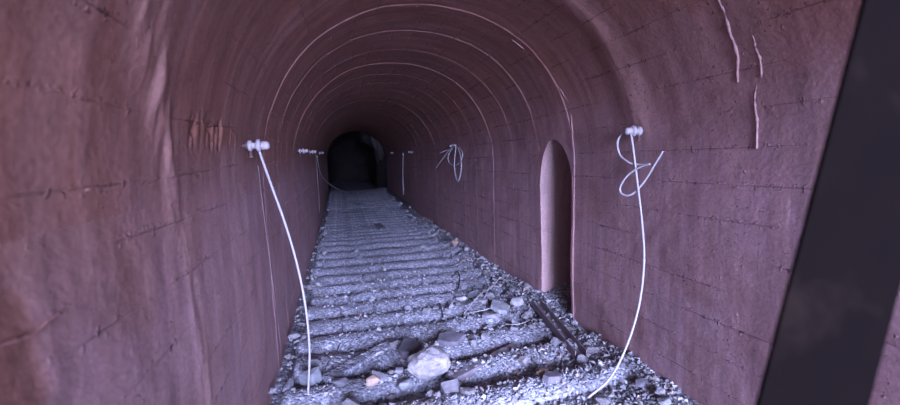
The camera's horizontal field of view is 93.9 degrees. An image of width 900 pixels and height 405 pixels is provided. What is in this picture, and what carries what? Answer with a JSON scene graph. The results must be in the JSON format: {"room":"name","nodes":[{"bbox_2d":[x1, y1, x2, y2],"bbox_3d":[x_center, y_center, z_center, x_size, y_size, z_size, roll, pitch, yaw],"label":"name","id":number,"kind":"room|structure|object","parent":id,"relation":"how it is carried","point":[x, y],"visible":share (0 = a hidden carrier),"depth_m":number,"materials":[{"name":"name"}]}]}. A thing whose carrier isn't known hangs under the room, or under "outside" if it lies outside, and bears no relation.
{"room":"underground passage","nodes":[
{"label":"underground passage","id":0,"kind":"room"},
{"bbox_2d":[0,161,328,404],"bbox_3d":[-3.139,0.026,9.676,0.032,2.326,24.800,-3,7,-14],"label":"wall","id":1,"kind":"structure","parent":0,"point":[172,303],"depth_m":1.53,"materials":[{"name":"concrete"}]},
{"bbox_2d":[258,165,281,355],"bbox_3d":[-1.569,0.741,3.700,0.011,2.143,0.432,-3,7,-15],"label":"wire","id":2,"kind":"object","parent":1,"relation":"attached to","point":[258,165],"visible":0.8,"depth_m":3.61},
{"bbox_2d":[316,156,319,211],"bbox_3d":[-3.628,-0.533,11.506,0.041,1.659,0.626,-4,7,-17],"label":"wire","id":3,"kind":"object","parent":1,"relation":"attached to","point":[316,156],"visible":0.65,"depth_m":11.76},
{"bbox_2d":[317,156,346,191],"bbox_3d":[-4.514,-0.908,16.450,0.384,1.834,8.979,-2,7,-7],"label":"wire","id":4,"kind":"object","parent":1,"relation":"hanging from","point":[317,156],"visible":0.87,"depth_m":14.60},
{"bbox_2d":[327,131,386,190],"bbox_3d":[-6.077,-2.445,26.596,3.330,3.899,9.750,-3,7,-14],"label":"wall","id":5,"kind":"structure","parent":0,"point":[350,156],"depth_m":30.28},
{"bbox_2d":[371,136,383,163],"bbox_3d":[-4.009,-3.279,23.174,0.744,2.326,0.668,-6,8,-35],"label":"rock outcrop","id":6,"kind":"object","parent":5,"relation":"attached to","point":[377,148],"visible":0.52,"depth_m":23.05,"materials":[{"name":"grey stone"}]},
{"bbox_2d":[0,0,861,244],"bbox_3d":[-1.759,-1.680,9.857,3.066,1.516,24.800,-3,7,-14],"label":"ceiling","id":7,"kind":"structure","parent":0,"point":[152,102],"depth_m":2.54,"materials":[{"name":"concrete"}]},
{"bbox_2d":[242,139,269,157],"bbox_3d":[-1.340,-0.369,2.870,0.203,0.124,0.087,-3,7,-14],"label":"insulator","id":8,"kind":"object","parent":7,"relation":"attached to","point":[249,145],"visible":0.97,"depth_m":2.85,"materials":[{"name":"white ceramic"}]},
{"bbox_2d":[259,152,310,394],"bbox_3d":[-1.204,0.609,3.086,0.115,2.045,0.306,3,8,35],"label":"cable","id":9,"kind":"object","parent":8,"relation":"hanging from","point":[260,153],"visible":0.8,"depth_m":3.10,"materials":[{"name":"white plastic"}]},
{"bbox_2d":[297,148,307,155],"bbox_3d":[-2.274,-0.772,6.429,0.203,0.124,0.087,-3,7,-14],"label":"insulator","id":10,"kind":"object","parent":7,"relation":"attached to","point":[303,150],"visible":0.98,"depth_m":6.41,"materials":[{"name":"white ceramic"}]},
{"bbox_2d":[624,126,643,140],"bbox_3d":[1.470,-0.544,3.312,0.203,0.124,0.087,-3,7,-14],"label":"insulator","id":11,"kind":"object","parent":7,"relation":"attached to","point":[637,131],"visible":0.95,"depth_m":3.28,"materials":[{"name":"white ceramic"}]},
{"bbox_2d":[587,132,663,397],"bbox_3d":[1.237,0.425,3.253,0.627,1.972,0.431,-3,7,-14],"label":"cable","id":12,"kind":"object","parent":11,"relation":"hanging from","point":[640,165],"visible":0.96,"depth_m":3.22,"materials":[{"name":"white plastic"}]},
{"bbox_2d":[270,181,701,404],"bbox_3d":[-2.568,0.155,15.461,4.080,0.365,35.820,-3,7,-14],"label":"floor","id":13,"kind":"structure","parent":0,"point":[286,372],"depth_m":4.25,"materials":[{"name":"grey gravel"}]},
{"bbox_2d":[332,189,380,191],"bbox_3d":[-4.744,-0.540,21.546,2.558,0.216,0.404,-3,7,-14],"label":"sleeper","id":14,"kind":"object","parent":13,"relation":"on","point":[370,189],"visible":0.17,"depth_m":21.45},
{"bbox_2d":[331,190,382,193],"bbox_3d":[-4.550,-0.441,20.639,2.573,0.215,0.428,-3,7,-15],"label":"sleeper","id":15,"kind":"object","parent":13,"relation":"on","point":[377,190],"visible":0.25,"depth_m":20.59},
{"bbox_2d":[330,189,386,193],"bbox_3d":[-4.586,-0.504,21.131,2.801,0.234,0.398,-3,7,-14],"label":"sleeper","id":16,"kind":"object","parent":13,"relation":"on","point":[381,189],"visible":0.3,"depth_m":21.16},
{"bbox_2d":[328,196,394,201],"bbox_3d":[-3.669,-0.082,17.618,2.778,0.241,0.376,-3,7,-14],"label":"sleeper","id":17,"kind":"object","parent":13,"relation":"on","point":[390,196],"visible":0.36,"depth_m":17.51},
{"bbox_2d":[328,201,395,205],"bbox_3d":[-3.380,0.106,16.287,2.651,0.214,0.433,-3,7,-15],"label":"sleeper","id":18,"kind":"object","parent":13,"relation":"on","point":[381,201],"visible":0.28,"depth_m":16.20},
{"bbox_2d":[327,208,400,214],"bbox_3d":[-2.919,0.352,14.503,2.523,0.214,0.418,-3,7,-15],"label":"sleeper","id":19,"kind":"object","parent":13,"relation":"on","point":[335,212],"visible":0.41,"depth_m":14.41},
{"bbox_2d":[327,204,400,210],"bbox_3d":[-3.127,0.223,15.404,2.698,0.222,0.398,-3,7,-14],"label":"sleeper","id":20,"kind":"object","parent":13,"relation":"on","point":[388,205],"visible":0.41,"depth_m":15.31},
{"bbox_2d":[328,206,400,211],"bbox_3d":[-3.013,0.291,14.938,2.565,0.220,0.445,-3,7,-15],"label":"sleeper","id":21,"kind":"object","parent":13,"relation":"on","point":[391,206],"visible":0.35,"depth_m":14.84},
{"bbox_2d":[327,201,402,207],"bbox_3d":[-3.191,0.151,15.848,2.840,0.235,0.389,-3,7,-14],"label":"sleeper","id":22,"kind":"object","parent":13,"relation":"on","point":[400,202],"visible":0.44,"depth_m":15.76,"materials":[{"name":"grey wood"}]},
{"bbox_2d":[325,211,406,219],"bbox_3d":[-2.700,0.460,13.651,2.640,0.220,0.444,-3,7,-14],"label":"sleeper","id":23,"kind":"object","parent":13,"relation":"on","point":[400,212],"visible":0.39,"depth_m":13.55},
{"bbox_2d":[325,215,409,222],"bbox_3d":[-2.475,0.582,12.766,2.553,0.223,0.377,-3,7,-15],"label":"sleeper","id":24,"kind":"object","parent":13,"relation":"on","point":[406,216],"visible":0.5,"depth_m":12.68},
{"bbox_2d":[327,209,408,215],"bbox_3d":[-2.728,0.399,14.091,2.690,0.228,0.435,-3,7,-14],"label":"sleeper","id":25,"kind":"object","parent":13,"relation":"on","point":[406,210],"visible":0.36,"depth_m":13.99,"materials":[{"name":"grey wood"}]},
{"bbox_2d":[322,220,414,229],"bbox_3d":[-2.267,0.683,11.888,2.610,0.220,0.414,-3,7,-14],"label":"sleeper","id":26,"kind":"object","parent":13,"relation":"on","point":[408,221],"visible":0.38,"depth_m":11.75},
{"bbox_2d":[323,217,415,225],"bbox_3d":[-2.327,0.626,12.340,2.700,0.223,0.383,-3,7,-13],"label":"sleeper","id":27,"kind":"object","parent":13,"relation":"on","point":[414,219],"visible":0.51,"depth_m":12.22,"materials":[{"name":"grey wood"}]},
{"bbox_2d":[327,213,412,220],"bbox_3d":[-2.498,0.511,13.237,2.715,0.226,0.448,-3,7,-14],"label":"sleeper","id":28,"kind":"object","parent":13,"relation":"on","point":[403,214],"visible":0.41,"depth_m":13.13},
{"bbox_2d":[322,222,418,231],"bbox_3d":[-2.132,0.724,11.479,2.616,0.224,0.464,-3,7,-14],"label":"sleeper","id":29,"kind":"object","parent":13,"relation":"on","point":[412,223],"visible":0.34,"depth_m":11.31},
{"bbox_2d":[321,223,427,235],"bbox_3d":[-1.941,0.755,11.071,2.816,0.253,0.432,-3,7,-14],"label":"sleeper","id":30,"kind":"object","parent":13,"relation":"on","point":[324,233],"visible":0.33,"depth_m":10.95,"materials":[{"name":"grey wood"}]},
{"bbox_2d":[324,226,427,237],"bbox_3d":[-1.822,0.808,10.618,2.634,0.247,0.426,-3,7,-14],"label":"sleeper","id":31,"kind":"object","parent":13,"relation":"on","point":[424,227],"visible":0.45,"depth_m":10.49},
{"bbox_2d":[316,237,437,252],"bbox_3d":[-1.546,0.970,9.173,2.629,0.225,0.535,-3,7,-15],"label":"sleeper","id":32,"kind":"object","parent":13,"relation":"on","point":[400,243],"visible":0.59,"depth_m":9.03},
{"bbox_2d":[320,228,434,240],"bbox_3d":[-1.697,0.840,10.180,2.783,0.266,0.399,-3,7,-15],"label":"sleeper","id":33,"kind":"object","parent":13,"relation":"on","point":[430,229],"visible":0.41,"depth_m":10.09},
{"bbox_2d":[319,231,437,246],"bbox_3d":[-1.606,0.892,9.728,2.772,0.264,0.434,-3,7,-14],"label":"sleeper","id":34,"kind":"object","parent":13,"relation":"on","point":[409,237],"visible":0.42,"depth_m":9.58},
{"bbox_2d":[315,240,450,260],"bbox_3d":[-1.282,1.013,8.564,2.812,0.272,0.526,-3,7,-14],"label":"sleeper","id":35,"kind":"object","parent":13,"relation":"on","point":[429,247],"visible":0.51,"depth_m":8.42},
{"bbox_2d":[314,245,461,267],"bbox_3d":[-1.117,1.070,7.996,2.804,0.270,0.528,-3,7,-13],"label":"sleeper","id":36,"kind":"object","parent":13,"relation":"on","point":[427,254],"visible":0.53,"depth_m":7.85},
{"bbox_2d":[310,252,469,276],"bbox_3d":[-1.001,1.129,7.422,2.797,0.275,0.552,-3,7,-14],"label":"sleeper","id":37,"kind":"object","parent":13,"relation":"on","point":[402,264],"visible":0.61,"depth_m":7.28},
{"bbox_2d":[308,260,473,288],"bbox_3d":[-0.914,1.199,6.892,2.684,0.249,0.513,-3,7,-14],"label":"sleeper","id":38,"kind":"object","parent":13,"relation":"on","point":[388,274],"visible":0.49,"depth_m":6.75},
{"bbox_2d":[311,267,483,296],"bbox_3d":[-0.724,1.245,6.419,2.676,0.269,0.473,-3,7,-15],"label":"sleeper","id":39,"kind":"object","parent":13,"relation":"on","point":[348,287],"visible":0.56,"depth_m":6.28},
{"bbox_2d":[387,188,410,207],"bbox_3d":[-2.214,-0.244,17.547,0.073,0.267,6.283,-3,7,-15],"label":"board","id":40,"kind":"object","parent":13,"relation":"on","point":[388,189],"visible":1,"depth_m":16.64,"materials":[{"name":"wood"}]},
{"bbox_2d":[309,276,489,305],"bbox_3d":[-0.649,1.299,5.966,2.567,0.247,0.435,-3,7,-16],"label":"sleeper","id":41,"kind":"object","parent":13,"relation":"on","point":[416,290],"visible":0.5,"depth_m":5.85,"materials":[{"name":"grey wood"}]},
{"bbox_2d":[304,284,502,321],"bbox_3d":[-0.542,1.336,5.550,2.620,0.257,0.470,-3,7,-14],"label":"sleeper","id":42,"kind":"object","parent":13,"relation":"on","point":[328,310],"visible":0.48,"depth_m":5.38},
{"bbox_2d":[304,292,513,337],"bbox_3d":[-0.406,1.378,5.087,2.588,0.272,0.504,-3,7,-15],"label":"sleeper","id":43,"kind":"object","parent":13,"relation":"on","point":[315,329],"visible":0.47,"depth_m":4.90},
{"bbox_2d":[295,303,535,355],"bbox_3d":[-0.278,1.419,4.652,2.717,0.288,0.446,-3,7,-15],"label":"sleeper","id":44,"kind":"object","parent":13,"relation":"on","point":[325,343],"visible":0.49,"depth_m":4.48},
{"bbox_2d":[292,321,554,384],"bbox_3d":[-0.133,1.479,4.186,2.726,0.270,0.487,-3,7,-14],"label":"sleeper","id":45,"kind":"object","parent":13,"relation":"on","point":[455,353],"visible":0.43,"depth_m":4.06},
{"bbox_2d":[279,337,584,404],"bbox_3d":[-0.018,1.510,3.686,2.771,0.277,0.388,-3,7,-15],"label":"sleeper","id":46,"kind":"object","parent":13,"relation":"on","point":[363,394],"visible":0.39,"depth_m":3.46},
{"bbox_2d":[268,197,700,404],"bbox_3d":[-1.402,0.709,10.194,3.562,0.370,15.837,-3,7,-14],"label":"gravel","id":47,"kind":"object","parent":13,"relation":"on","point":[670,388],"visible":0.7,"depth_m":3.80,"materials":[{"name":"gravel"}]},
{"bbox_2d":[282,377,293,391],"bbox_3d":[-1.319,1.489,3.427,0.080,0.081,0.130,-1,6,2],"label":"rubble stone","id":48,"kind":"object","parent":47,"relation":"on","point":[289,384],"visible":0.95,"depth_m":3.41,"materials":[{"name":"grey stone"}]},
{"bbox_2d":[288,332,306,338],"bbox_3d":[-1.585,1.381,4.342,0.267,0.081,0.111,-2,6,-2],"label":"rubble stone","id":49,"kind":"object","parent":47,"relation":"on","point":[294,335],"visible":0.99,"depth_m":4.31,"materials":[{"name":"grey stone"}]},
{"bbox_2d":[298,366,322,387],"bbox_3d":[-1.159,1.454,3.490,0.186,0.171,0.121,-3,7,-14],"label":"rubble stone","id":50,"kind":"object","parent":47,"relation":"on","point":[316,377],"visible":0.84,"depth_m":3.47,"materials":[{"name":"stone"}]},
{"bbox_2d":[305,359,321,372],"bbox_3d":[-1.213,1.467,3.726,0.151,0.167,0.124,-3,7,-14],"label":"rubble stone","id":51,"kind":"object","parent":47,"relation":"on","point":[314,362],"visible":0.43,"depth_m":3.69,"materials":[{"name":"stone"}]},
{"bbox_2d":[322,308,342,374],"bbox_3d":[-1.181,1.418,4.388,0.097,0.047,1.710,-3,7,-9],"label":"wire","id":52,"kind":"object","parent":47,"relation":"on","point":[340,308],"visible":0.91,"depth_m":4.14,"materials":[{"name":"black metal"}]},
{"bbox_2d":[331,377,348,386],"bbox_3d":[-0.909,1.478,3.448,0.151,0.065,0.075,-1,7,7],"label":"rubble stone","id":53,"kind":"object","parent":47,"relation":"on","point":[342,381],"visible":1,"depth_m":3.42,"materials":[{"name":"grey stone"}]},
{"bbox_2d":[341,398,360,404],"bbox_3d":[-0.717,1.503,3.065,0.139,0.107,0.160,-5,7,-29],"label":"rubble stone","id":54,"kind":"object","parent":47,"relation":"on","point":[348,401],"visible":1,"depth_m":3.08,"materials":[{"name":"grey stone"}]},
{"bbox_2d":[322,338,400,383],"bbox_3d":[-0.810,1.461,3.918,0.149,0.060,0.890,3,8,35],"label":"plank","id":55,"kind":"object","parent":47,"relation":"on","point":[358,362],"visible":0.91,"depth_m":3.81,"materials":[{"name":"grey wood"}]},
{"bbox_2d":[366,374,379,386],"bbox_3d":[-0.635,1.460,3.456,0.119,0.080,0.092,-3,7,-14],"label":"rubble stone","id":56,"kind":"object","parent":47,"relation":"on","point":[372,380],"visible":1,"depth_m":3.42,"materials":[{"name":"beige stone"}]},
{"bbox_2d":[374,224,384,230],"bbox_3d":[-1.846,0.646,11.073,0.222,0.057,0.851,-4,7,-23],"label":"rubble stone","id":57,"kind":"object","parent":47,"relation":"on","point":[380,227],"visible":1,"depth_m":10.98,"materials":[{"name":"stone"}]},
{"bbox_2d":[371,370,388,381],"bbox_3d":[-0.601,1.450,3.517,0.159,0.095,0.140,3,8,35],"label":"rubble stone","id":58,"kind":"object","parent":47,"relation":"on","point":[383,376],"visible":0.62,"depth_m":3.50,"materials":[{"name":"grey stone"}]},
{"bbox_2d":[386,393,396,402],"bbox_3d":[-0.473,1.567,3.365,0.064,0.074,0.092,1,7,20],"label":"rubble stone","id":59,"kind":"object","parent":47,"relation":"on","point":[391,397],"visible":0.91,"depth_m":3.33,"materials":[{"name":"grey stone"}]},
{"bbox_2d":[389,339,398,348],"bbox_3d":[-0.553,1.402,4.136,0.086,0.089,0.122,2,8,32],"label":"rubble stone","id":60,"kind":"object","parent":47,"relation":"on","point":[393,343],"visible":0.89,"depth_m":4.10,"materials":[{"name":"grey stone"}]},
{"bbox_2d":[394,367,402,373],"bbox_3d":[-0.439,1.448,3.599,0.080,0.062,0.052,-3,7,-11],"label":"rubble stone","id":61,"kind":"object","parent":47,"relation":"on","point":[399,370],"visible":0.95,"depth_m":3.58,"materials":[{"name":"grey stone"}]},
{"bbox_2d":[397,378,413,390],"bbox_3d":[-0.368,1.489,3.448,0.140,0.080,0.112,-3,7,-14],"label":"rubble stone","id":62,"kind":"object","parent":47,"relation":"on","point":[402,384],"visible":1,"depth_m":3.41,"materials":[{"name":"stone"}]},
{"bbox_2d":[404,305,411,309],"bbox_3d":[-0.520,1.289,5.131,0.115,0.084,0.066,4,9,41],"label":"rubble stone","id":63,"kind":"object","parent":47,"relation":"on","point":[407,307],"visible":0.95,"depth_m":5.11,"materials":[{"name":"grey stone"}]},
{"bbox_2d":[398,338,421,356],"bbox_3d":[-0.377,1.390,4.052,0.210,0.086,0.261,-1,7,8],"label":"rubble stone","id":64,"kind":"object","parent":47,"relation":"on","point":[409,346],"visible":0.93,"depth_m":4.00,"materials":[{"name":"grey stone"}]},
{"bbox_2d":[422,308,430,314],"bbox_3d":[-0.268,1.295,5.022,0.102,0.069,0.107,-8,9,-44],"label":"rubble stone","id":65,"kind":"object","parent":47,"relation":"on","point":[426,311],"visible":1,"depth_m":4.99,"materials":[{"name":"grey stone"}]},
{"bbox_2d":[425,390,433,396],"bbox_3d":[-0.137,1.493,3.271,0.093,0.063,0.126,1,7,23],"label":"rubble stone","id":66,"kind":"object","parent":47,"relation":"on","point":[429,393],"visible":0.58,"depth_m":3.25,"materials":[{"name":"grey stone"}]},
{"bbox_2d":[407,345,451,379],"bbox_3d":[-0.185,1.269,3.556,0.368,0.423,0.477,4,9,42],"label":"boulder","id":67,"kind":"object","parent":47,"relation":"on","point":[431,361],"visible":0.99,"depth_m":3.45,"materials":[{"name":"stone"}]},
{"bbox_2d":[433,391,440,396],"bbox_3d":[-0.098,1.466,3.204,0.061,0.047,0.044,1,7,24],"label":"rubble stone","id":68,"kind":"object","parent":47,"relation":"on","point":[437,393],"visible":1,"depth_m":3.20,"materials":[{"name":"grey stone"}]},
{"bbox_2d":[444,308,452,314],"bbox_3d":[-0.025,1.302,5.028,0.106,0.061,0.113,3,8,35],"label":"rubble stone","id":69,"kind":"object","parent":47,"relation":"on","point":[446,310],"visible":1,"depth_m":5.00,"materials":[{"name":"grey stone"}]},
{"bbox_2d":[440,379,459,393],"bbox_3d":[0.005,1.473,3.307,0.144,0.114,0.141,-3,7,-14],"label":"rubble stone","id":70,"kind":"object","parent":47,"relation":"on","point":[450,386],"visible":0.69,"depth_m":3.29,"materials":[{"name":"grey stone"}]},
{"bbox_2d":[437,330,464,346],"bbox_3d":[-0.007,1.362,4.211,0.247,0.073,0.256,2,7,30],"label":"rubble stone","id":71,"kind":"object","parent":47,"relation":"on","point":[452,338],"visible":0.95,"depth_m":4.16,"materials":[{"name":"grey stone"}]},
{"bbox_2d":[451,239,458,244],"bbox_3d":[0.097,0.808,8.578,0.154,0.110,0.146,-3,7,-14],"label":"rubble stone","id":72,"kind":"object","parent":47,"relation":"on","point":[455,241],"visible":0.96,"depth_m":8.53,"materials":[{"name":"beige stone"}]},
{"bbox_2d":[452,271,459,290],"bbox_3d":[0.112,1.149,6.197,0.118,0.084,0.760,-2,7,-7],"label":"loop","id":73,"kind":"object","parent":47,"relation":"on","point":[456,271],"visible":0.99,"depth_m":6.25,"materials":[{"name":"metal"}]},
{"bbox_2d":[456,296,467,301],"bbox_3d":[0.151,1.236,5.399,0.155,0.111,0.116,0,7,11],"label":"rubble stone","id":74,"kind":"object","parent":47,"relation":"on","point":[459,298],"visible":0.95,"depth_m":5.35,"materials":[{"name":"white stone"}]},
{"bbox_2d":[460,387,475,394],"bbox_3d":[0.134,1.457,3.229,0.119,0.069,0.096,2,8,32],"label":"rubble stone","id":75,"kind":"object","parent":47,"relation":"on","point":[464,390],"visible":0.89,"depth_m":3.21,"materials":[{"name":"grey stone"}]},
{"bbox_2d":[469,339,476,348],"bbox_3d":[0.228,1.386,4.144,0.066,0.085,0.126,-3,7,-12],"label":"rubble stone","id":76,"kind":"object","parent":47,"relation":"on","point":[473,343],"visible":1,"depth_m":4.11,"materials":[{"name":"grey stone"}]},
{"bbox_2d":[467,289,479,298],"bbox_3d":[0.334,1.227,5.537,0.219,0.170,0.175,1,7,19],"label":"rubble stone","id":77,"kind":"object","parent":47,"relation":"on","point":[473,294],"visible":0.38,"depth_m":5.49,"materials":[{"name":"stone"}]},
{"bbox_2d":[476,297,488,304],"bbox_3d":[0.408,1.228,5.175,0.156,0.100,0.152,-6,8,-32],"label":"rubble stone","id":78,"kind":"object","parent":47,"relation":"on","point":[483,301],"visible":0.94,"depth_m":5.12,"materials":[{"name":"grey stone"}]},
{"bbox_2d":[447,343,519,382],"bbox_3d":[0.323,1.445,3.781,0.851,0.086,0.103,-7,9,-41],"label":"timber beam","id":79,"kind":"structure","parent":47,"relation":"on","point":[460,375],"depth_m":3.62,"materials":[{"name":"grey wood"}]},
{"bbox_2d":[480,333,488,339],"bbox_3d":[0.345,1.354,4.231,0.087,0.070,0.125,0,7,15],"label":"rubble stone","id":80,"kind":"object","parent":47,"relation":"on","point":[484,336],"visible":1,"depth_m":4.20,"materials":[{"name":"grey stone"}]},
{"bbox_2d":[482,270,488,275],"bbox_3d":[0.556,1.091,6.512,0.133,0.090,0.082,0,7,17],"label":"rubble stone","id":81,"kind":"object","parent":47,"relation":"on","point":[484,272],"visible":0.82,"depth_m":6.49,"materials":[{"name":"grey stone"}]},
{"bbox_2d":[483,324,492,328],"bbox_3d":[0.405,1.342,4.506,0.103,0.081,0.108,-1,7,7],"label":"rubble stone","id":82,"kind":"object","parent":47,"relation":"on","point":[486,326],"visible":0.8,"depth_m":4.48,"materials":[{"name":"grey stone"}]},
{"bbox_2d":[484,292,494,297],"bbox_3d":[0.506,1.197,5.371,0.133,0.085,0.130,-3,7,-12],"label":"rubble stone","id":83,"kind":"object","parent":47,"relation":"on","point":[489,294],"visible":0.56,"depth_m":5.36,"materials":[{"name":"grey stone"}]},
{"bbox_2d":[482,312,499,318],"bbox_3d":[0.461,1.276,4.729,0.208,0.075,0.168,-1,6,4],"label":"rubble stone","id":84,"kind":"object","parent":47,"relation":"on","point":[485,315],"visible":1,"depth_m":4.68,"materials":[{"name":"grey stone"}]},
{"bbox_2d":[493,291,499,296],"bbox_3d":[0.601,1.193,5.394,0.076,0.097,0.126,-5,7,-25],"label":"rubble stone","id":85,"kind":"object","parent":47,"relation":"on","point":[496,293],"visible":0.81,"depth_m":5.37,"materials":[{"name":"grey stone"}]},
{"bbox_2d":[490,299,509,314],"bbox_3d":[0.572,1.221,4.924,0.228,0.109,0.252,1,7,21],"label":"rubble stone","id":86,"kind":"object","parent":47,"relation":"on","point":[498,306],"visible":0.94,"depth_m":4.87,"materials":[{"name":"stone"}]},
{"bbox_2d":[463,277,547,324],"bbox_3d":[0.719,1.137,5.032,0.988,0.230,1.054,4,8,40],"label":"wire","id":87,"kind":"object","parent":47,"relation":"on","point":[500,277],"visible":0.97,"depth_m":5.03,"materials":[{"name":"grey metal"}]},
{"bbox_2d":[510,326,517,330],"bbox_3d":[0.670,1.305,4.365,0.085,0.053,0.077,0,7,13],"label":"rubble stone","id":88,"kind":"object","parent":47,"relation":"on","point":[512,328],"visible":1,"depth_m":4.34,"materials":[{"name":"grey stone"}]},
{"bbox_2d":[509,297,523,306],"bbox_3d":[0.800,1.208,5.036,0.180,0.132,0.124,-3,7,-14],"label":"rubble stone","id":89,"kind":"object","parent":47,"relation":"on","point":[517,301],"visible":0.72,"depth_m":5.00,"materials":[{"name":"grey stone"}]},
{"bbox_2d":[518,355,527,365],"bbox_3d":[0.650,1.392,3.708,0.084,0.083,0.080,-3,7,-14],"label":"rubble stone","id":90,"kind":"object","parent":47,"relation":"on","point":[523,360],"visible":1,"depth_m":3.69,"materials":[{"name":"grey stone"}]},
{"bbox_2d":[523,283,529,289],"bbox_3d":[0.996,1.099,5.477,0.085,0.084,0.140,0,7,11],"label":"rubble stone","id":91,"kind":"object","parent":47,"relation":"on","point":[526,285],"visible":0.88,"depth_m":5.45,"materials":[{"name":"grey stone"}]},
{"bbox_2d":[521,310,532,321],"bbox_3d":[0.873,1.288,4.712,0.166,0.134,0.124,-7,9,-41],"label":"rubble stone","id":92,"kind":"object","parent":47,"relation":"on","point":[525,316],"visible":0.92,"depth_m":4.68,"materials":[{"name":"grey stone"}]},
{"bbox_2d":[531,357,538,362],"bbox_3d":[0.762,1.403,3.733,0.058,0.043,0.061,-7,8,-38],"label":"rubble stone","id":93,"kind":"object","parent":47,"relation":"on","point":[534,359],"visible":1,"depth_m":3.72,"materials":[{"name":"grey stone"}]},
{"bbox_2d":[528,325,555,336],"bbox_3d":[0.947,1.316,4.259,0.360,0.062,0.017,4,8,40],"label":"rod","id":94,"kind":"object","parent":47,"relation":"on","point":[528,325],"visible":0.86,"depth_m":4.27,"materials":[{"name":"grey metal"}]},
{"bbox_2d":[536,368,548,375],"bbox_3d":[0.760,1.390,3.438,0.109,0.061,0.077,-3,7,-14],"label":"rubble stone","id":95,"kind":"object","parent":47,"relation":"on","point":[540,371],"visible":0.76,"depth_m":3.42,"materials":[{"name":"stone"}]},
{"bbox_2d":[542,371,561,382],"bbox_3d":[0.809,1.382,3.331,0.176,0.065,0.099,-3,7,-14],"label":"rubble stone","id":96,"kind":"object","parent":47,"relation":"on","point":[548,376],"visible":1,"depth_m":3.29,"materials":[{"name":"grey stone"}]},
{"bbox_2d":[550,337,559,345],"bbox_3d":[0.993,1.317,3.983,0.097,0.070,0.085,-3,7,-15],"label":"rubble stone","id":97,"kind":"object","parent":47,"relation":"on","point":[554,341],"visible":0.98,"depth_m":3.96,"materials":[{"name":"grey stone"}]},
{"bbox_2d":[531,299,586,358],"bbox_3d":[1.081,1.257,4.310,0.110,0.131,1.225,-2,7,-7],"label":"channel","id":98,"kind":"object","parent":47,"relation":"on","point":[564,333],"visible":0.88,"depth_m":4.24,"materials":[{"name":"metal"}]},
{"bbox_2d":[566,325,575,331],"bbox_3d":[1.241,1.310,4.343,0.138,0.069,0.071,2,8,32],"label":"rubble stone","id":99,"kind":"object","parent":47,"relation":"on","point":[570,328],"visible":0.63,"depth_m":4.31,"materials":[{"name":"grey stone"}]},
{"bbox_2d":[575,354,588,363],"bbox_3d":[1.154,1.368,3.670,0.113,0.084,0.094,1,7,22],"label":"rubble stone","id":100,"kind":"object","parent":47,"relation":"on","point":[580,358],"visible":0.91,"depth_m":3.65,"materials":[{"name":"grey stone"}]},
{"bbox_2d":[582,341,591,347],"bbox_3d":[1.267,1.317,3.871,0.104,0.069,0.077,-3,7,-14],"label":"rubble stone","id":101,"kind":"object","parent":47,"relation":"on","point":[585,343],"visible":0.56,"depth_m":3.85,"materials":[{"name":"grey stone"}]},
{"bbox_2d":[585,345,597,353],"bbox_3d":[1.289,1.335,3.816,0.116,0.086,0.116,1,7,24],"label":"rubble stone","id":102,"kind":"object","parent":47,"relation":"on","point":[590,349],"visible":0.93,"depth_m":3.77,"materials":[{"name":"grey stone"}]},
{"bbox_2d":[594,394,610,404],"bbox_3d":[1.114,1.471,3.098,0.085,0.076,0.117,-4,7,-20],"label":"rubble stone","id":103,"kind":"object","parent":47,"relation":"on","point":[599,399],"visible":0.99,"depth_m":3.07,"materials":[{"name":"white stone"}]},
{"bbox_2d":[617,360,625,366],"bbox_3d":[1.413,1.322,3.441,0.078,0.055,0.060,-3,7,-14],"label":"rubble stone","id":104,"kind":"object","parent":47,"relation":"on","point":[623,363],"visible":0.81,"depth_m":3.41,"materials":[{"name":"grey stone"}]},
{"bbox_2d":[635,377,649,387],"bbox_3d":[1.474,1.376,3.196,0.116,0.059,0.103,2,8,30],"label":"rubble stone","id":105,"kind":"object","parent":47,"relation":"on","point":[641,382],"visible":1,"depth_m":3.19,"materials":[{"name":"grey stone"}]},
{"bbox_2d":[655,386,664,395],"bbox_3d":[1.542,1.376,3.062,0.102,0.071,0.057,-7,8,-38],"label":"rubble stone","id":106,"kind":"object","parent":47,"relation":"on","point":[659,390],"visible":1,"depth_m":3.04,"materials":[{"name":"grey stone"}]},
{"bbox_2d":[656,396,671,404],"bbox_3d":[1.515,1.402,2.972,0.094,0.053,0.086,-1,6,5],"label":"rubble stone","id":107,"kind":"object","parent":47,"relation":"on","point":[664,400],"visible":1,"depth_m":2.95,"materials":[{"name":"stone"}]},
{"bbox_2d":[397,360,630,404],"bbox_3d":[0.159,1.538,3.191,2.719,0.278,0.406,-3,7,-14],"label":"sleeper","id":108,"kind":"object","parent":13,"relation":"on","point":[538,395],"visible":0.49,"depth_m":3.24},
{"bbox_2d":[755,0,899,404],"bbox_3d":[0.506,0.549,0.679,1.020,2.766,0.104,-4,7,-21],"label":"steel beam","id":109,"kind":"structure","parent":13,"relation":"on","point":[840,297],"depth_m":0.66,"materials":[{"name":"black metal"}]},
{"bbox_2d":[386,83,899,404],"bbox_3d":[0.222,-0.318,10.517,1.117,2.628,24.800,-3,7,-14],"label":"wall","id":110,"kind":"structure","parent":0,"point":[720,246],"depth_m":3.32,"materials":[{"name":"concrete"}]},
{"bbox_2d":[402,153,403,193],"bbox_3d":[-1.808,-1.112,16.269,0.049,1.615,0.483,-3,7,-12],"label":"wire","id":111,"kind":"object","parent":110,"relation":"attached to","point":[402,153],"visible":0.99,"depth_m":16.34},
{"bbox_3d":[0.090,-1.134,8.573,0.203,0.124,0.087,-3,7,-14],"label":"insulator","id":112,"kind":"object","parent":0,"visible":0},
{"bbox_2d":[436,145,462,180],"bbox_3d":[-0.028,-0.817,8.582,0.126,0.712,1.615,-4,7,-20],"label":"coil","id":113,"kind":"object","parent":112,"relation":"hanging from","point":[451,148],"visible":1,"depth_m":8.22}
]}

